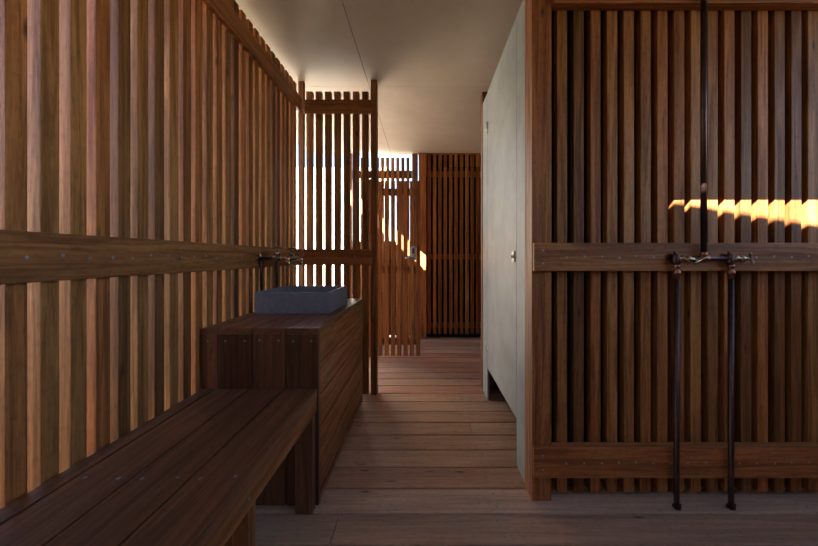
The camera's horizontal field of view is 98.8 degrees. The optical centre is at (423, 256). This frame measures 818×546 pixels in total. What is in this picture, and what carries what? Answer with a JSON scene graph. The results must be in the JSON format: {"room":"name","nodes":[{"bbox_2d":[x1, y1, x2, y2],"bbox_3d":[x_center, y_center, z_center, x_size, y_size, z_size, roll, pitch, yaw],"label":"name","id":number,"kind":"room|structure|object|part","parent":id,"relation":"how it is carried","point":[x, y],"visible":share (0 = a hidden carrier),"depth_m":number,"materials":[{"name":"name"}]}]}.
{"room":"public restroom","nodes":[
{"label":"public restroom","id":0,"kind":"room"},
{"bbox_2d":[0,0,302,508],"bbox_3d":[-0.952,-0.107,0.221,0.070,2.355,4.872,0,0,0],"label":"wall","id":1,"kind":"structure","parent":0,"point":[148,147],"depth_m":1.09,"materials":[{"name":"brown wood"}]},
{"bbox_3d":[-0.931,0.000,0.229,0.027,0.120,4.857,0,0,0],"label":"rail","id":2,"kind":"part","parent":1,"relation":"part of","materials":[{"name":"brown wood"}]},
{"bbox_3d":[-0.931,-1.142,0.215,0.027,0.106,4.830,0,0,0],"label":"rail","id":3,"kind":"part","parent":1,"relation":"part of","materials":[{"name":"brown wood"}]},
{"bbox_2d":[257,246,290,290],"bbox_3d":[-0.828,0.120,1.940,0.178,0.359,0.047,0,0,0],"label":"tap","id":4,"kind":"object","parent":1,"relation":"attached to","point":[276,257],"visible":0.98,"depth_m":1.93,"materials":[{"name":"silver metal"}]},
{"bbox_3d":[-0.812,-0.043,1.940,0.057,0.033,0.013,0,0,0],"label":"handle","id":5,"kind":"part","parent":4,"relation":"part of","materials":[{"name":"gold metal"}]},
{"bbox_3d":[-0.765,0.017,1.940,0.054,0.043,0.023,0,0,0],"label":"spout","id":6,"kind":"part","parent":4,"relation":"part of","materials":[{"name":"gold metal"}]},
{"bbox_2d":[273,247,303,287],"bbox_3d":[-0.828,0.120,2.150,0.178,0.359,0.047,0,0,0],"label":"tap","id":7,"kind":"object","parent":1,"relation":"attached to","point":[291,257],"visible":0.81,"depth_m":2.14,"materials":[{"name":"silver metal"}]},
{"bbox_3d":[-0.765,0.017,2.150,0.054,0.043,0.023,0,0,0],"label":"spout","id":8,"kind":"part","parent":7,"relation":"part of","materials":[{"name":"gold metal"}]},
{"bbox_2d":[296,167,389,285],"bbox_3d":[-5.875,-0.400,7.700,10.250,3.100,0.200,0,0,0],"label":"wall","id":9,"kind":"structure","parent":0,"point":[296,167],"depth_m":7.60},
{"bbox_2d":[235,0,522,154],"bbox_3d":[0.550,-1.354,2.290,4.096,0.012,4.660,0,0,0],"label":"ceiling","id":10,"kind":"structure","parent":0,"point":[432,62],"depth_m":2.33,"materials":[{"name":"white paint"}]},
{"bbox_2d":[412,153,480,337],"bbox_3d":[0.722,-0.225,4.567,1.756,2.550,0.115,0,0,0],"label":"wall","id":11,"kind":"structure","parent":0,"point":[450,183],"depth_m":4.54,"materials":[{"name":"brown wood"}]},
{"bbox_3d":[-0.117,-0.145,4.572,0.078,2.390,0.075,0,0,0],"label":"post","id":12,"kind":"part","parent":11,"relation":"part of","materials":[{"name":"brown wood"}]},
{"bbox_3d":[-0.019,-0.145,4.560,0.104,2.390,0.100,0,0,0],"label":"post","id":13,"kind":"part","parent":11,"relation":"part of","materials":[{"name":"brown wood"}]},
{"bbox_3d":[0.820,-1.341,4.554,1.561,0.011,0.032,0,0,0],"label":"head trim","id":14,"kind":"part","parent":11,"relation":"part of","materials":[{"name":"brown wood"}]},
{"bbox_3d":[0.809,0.895,4.588,1.541,0.070,0.024,0,0,0],"label":"rail","id":15,"kind":"part","parent":11,"relation":"part of","materials":[{"name":"brown wood"}]},
{"bbox_3d":[0.809,-0.005,4.588,1.541,0.070,0.024,0,0,0],"label":"rail","id":16,"kind":"part","parent":11,"relation":"part of","materials":[{"name":"brown wood"}]},
{"bbox_3d":[0.809,-1.085,4.588,1.541,0.070,0.024,0,0,0],"label":"rail","id":17,"kind":"part","parent":11,"relation":"part of","materials":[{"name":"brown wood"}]},
{"bbox_2d":[483,0,524,482],"bbox_3d":[0.475,-0.083,2.193,0.016,2.263,1.154,0,0,0],"label":"wall","id":18,"kind":"structure","parent":0,"point":[521,14],"depth_m":1.71,"materials":[{"name":"grey concrete"}]},
{"bbox_2d":[485,17,516,418],"bbox_3d":[0.465,-0.199,2.188,0.036,2.031,0.840,0,0,0],"label":"door","id":19,"kind":"structure","parent":18,"relation":"in","point":[501,126],"depth_m":2.06,"materials":[{"name":"paint"}]},
{"bbox_2d":[256,335,817,545],"bbox_3d":[0.350,1.061,1.034,4.498,0.025,7.453,0,0,0],"label":"floor","id":20,"kind":"structure","parent":0,"point":[427,459],"depth_m":1.52,"materials":[{"name":"brown wood"}]},
{"bbox_2d":[0,389,316,545],"bbox_3d":[-0.690,0.800,0.134,0.485,0.499,2.668,0,0,0],"label":"bench","id":21,"kind":"object","parent":20,"relation":"on","point":[195,473],"visible":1,"depth_m":0.90,"materials":[{"name":"brown wood"}]},
{"bbox_3d":[-0.519,0.819,0.974,0.082,0.462,0.042,0,0,0],"label":"leg","id":22,"kind":"part","parent":21,"relation":"part of","materials":[{"name":"brown wood"}]},
{"bbox_3d":[-0.490,0.852,1.446,0.070,0.396,0.042,0,0,0],"label":"leg","id":23,"kind":"part","parent":21,"relation":"part of","materials":[{"name":"brown wood"}]},
{"bbox_2d":[202,298,362,504],"bbox_3d":[-0.689,0.672,2.002,0.491,0.744,1.066,0,0,0],"label":"vanity","id":24,"kind":"object","parent":20,"relation":"on","point":[323,353],"visible":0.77,"depth_m":1.47,"materials":[{"name":"brown wood"}]},
{"bbox_2d":[254,286,346,313],"bbox_3d":[-0.694,0.242,2.047,0.398,0.114,0.416,0,0,0],"label":"washbasin","id":25,"kind":"object","parent":24,"relation":"in","point":[284,299],"visible":1,"depth_m":1.84,"materials":[{"name":"stone"}]},
{"bbox_2d":[298,80,377,394],"bbox_3d":[-0.662,-0.148,2.697,0.604,2.396,0.090,0,0,0],"label":"slatted screen","id":26,"kind":"object","parent":20,"relation":"on","point":[319,107],"visible":0.77,"depth_m":2.68,"materials":[{"name":"brown wood"}]},
{"bbox_3d":[-0.944,-0.148,2.701,0.040,2.396,0.044,0,0,0],"label":"post","id":27,"kind":"part","parent":26,"relation":"part of","materials":[{"name":"brown wood"}]},
{"bbox_3d":[-0.654,-1.142,2.666,0.518,0.106,0.026,0,0,0],"label":"rail","id":28,"kind":"part","parent":26,"relation":"part of","materials":[{"name":"brown wood"}]},
{"bbox_3d":[-0.654,0.000,2.666,0.518,0.120,0.026,0,0,0],"label":"rail","id":29,"kind":"part","parent":26,"relation":"part of","materials":[{"name":"brown wood"}]},
{"bbox_3d":[-0.383,-0.148,2.700,0.045,2.396,0.085,0,0,0],"label":"post","id":30,"kind":"part","parent":26,"relation":"part of","materials":[{"name":"brown wood"}]},
{"bbox_2d":[351,154,411,336],"bbox_3d":[-0.569,-0.145,4.585,0.821,2.390,0.090,0,0,0],"label":"slatted fence","id":31,"kind":"object","parent":20,"relation":"on","point":[382,174],"visible":0.35,"depth_m":4.54,"materials":[{"name":"brown wood"}]},
{"bbox_3d":[-0.958,-0.145,4.575,0.045,2.390,0.070,0,0,0],"label":"post","id":32,"kind":"part","parent":31,"relation":"part of","materials":[{"name":"brown wood"}]},
{"bbox_3d":[-0.544,0.410,4.620,0.771,1.240,0.019,0,0,0],"label":"board panel","id":33,"kind":"part","parent":31,"relation":"part of","materials":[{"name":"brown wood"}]},
{"bbox_3d":[-0.544,-1.080,4.593,0.771,0.100,0.034,0,0,0],"label":"rail","id":34,"kind":"part","parent":31,"relation":"part of","materials":[{"name":"brown wood"}]},
{"bbox_2d":[369,179,419,356],"bbox_3d":[-0.319,0.115,3.667,0.560,1.870,0.137,0,0,0],"label":"gate","id":35,"kind":"object","parent":20,"relation":"on","point":[386,192],"visible":0.82,"depth_m":3.67,"materials":[{"name":"brown wood"}]},
{"bbox_3d":[-0.576,0.115,3.705,0.044,1.870,0.060,0,0,0],"label":"hinge post","id":36,"kind":"part","parent":35,"relation":"part of","materials":[{"name":"brown wood"}]},
{"bbox_3d":[-0.294,0.892,3.718,0.509,0.075,0.024,0,0,0],"label":"rail","id":37,"kind":"part","parent":35,"relation":"part of","materials":[{"name":"brown wood"}]},
{"bbox_3d":[-0.294,0.133,3.718,0.509,0.075,0.024,0,0,0],"label":"rail","id":38,"kind":"part","parent":35,"relation":"part of","materials":[{"name":"brown wood"}]},
{"bbox_3d":[-0.294,-0.688,3.718,0.509,0.075,0.024,0,0,0],"label":"rail","id":39,"kind":"part","parent":35,"relation":"part of","materials":[{"name":"brown wood"}]},
{"bbox_3d":[-0.115,-0.043,3.639,0.048,0.140,0.012,0,0,0],"label":"lock plate","id":40,"kind":"part","parent":35,"relation":"part of","materials":[{"name":"silver metal"}]},
{"bbox_2d":[525,0,817,500],"bbox_3d":[1.532,-0.145,1.548,2.137,2.390,0.135,0,0,0],"label":"wall","id":41,"kind":"structure","parent":0,"point":[762,55],"depth_m":1.53,"materials":[{"name":"brown wood"}]},
{"bbox_3d":[0.507,-0.145,1.561,0.084,2.390,0.110,0,0,0],"label":"post","id":42,"kind":"part","parent":41,"relation":"part of","materials":[{"name":"brown wood"}]},
{"bbox_3d":[1.533,0.873,1.494,2.133,0.131,0.023,0,0,0],"label":"rail","id":43,"kind":"part","parent":41,"relation":"part of","materials":[{"name":"brown wood"}]},
{"bbox_3d":[1.533,0.000,1.494,2.133,0.120,0.023,0,0,0],"label":"rail","id":44,"kind":"part","parent":41,"relation":"part of","materials":[{"name":"brown wood"}]},
{"bbox_2d":[666,0,754,510],"bbox_3d":[1.196,-0.148,1.444,0.347,2.396,0.076,0,0,0],"label":"shower mixer","id":45,"kind":"object","parent":41,"relation":"attached to","point":[730,259],"visible":1,"depth_m":1.45,"materials":[{"name":"brown metal"}]},
{"bbox_3d":[1.115,0.013,1.417,0.052,0.035,0.022,0,0,0],"label":"handle","id":46,"kind":"part","parent":45,"relation":"part of","materials":[{"name":"gold metal"}]},
{"bbox_3d":[1.354,0.008,1.449,0.031,0.054,0.014,0,0,0],"label":"handle","id":47,"kind":"part","parent":45,"relation":"part of","materials":[{"name":"gold metal"}]},
{"bbox_3d":[1.075,-0.145,2.790,1.050,2.390,0.020,0,0,0],"label":"wall","id":48,"kind":"structure","parent":0,"visible":0},
{"bbox_2d":[481,92,493,389],"bbox_3d":[0.507,-0.130,2.816,0.089,2.360,0.089,0,0,0],"label":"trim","id":49,"kind":"structure","parent":48,"relation":"attached to","point":[484,94],"depth_m":2.77,"materials":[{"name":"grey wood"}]}
]}

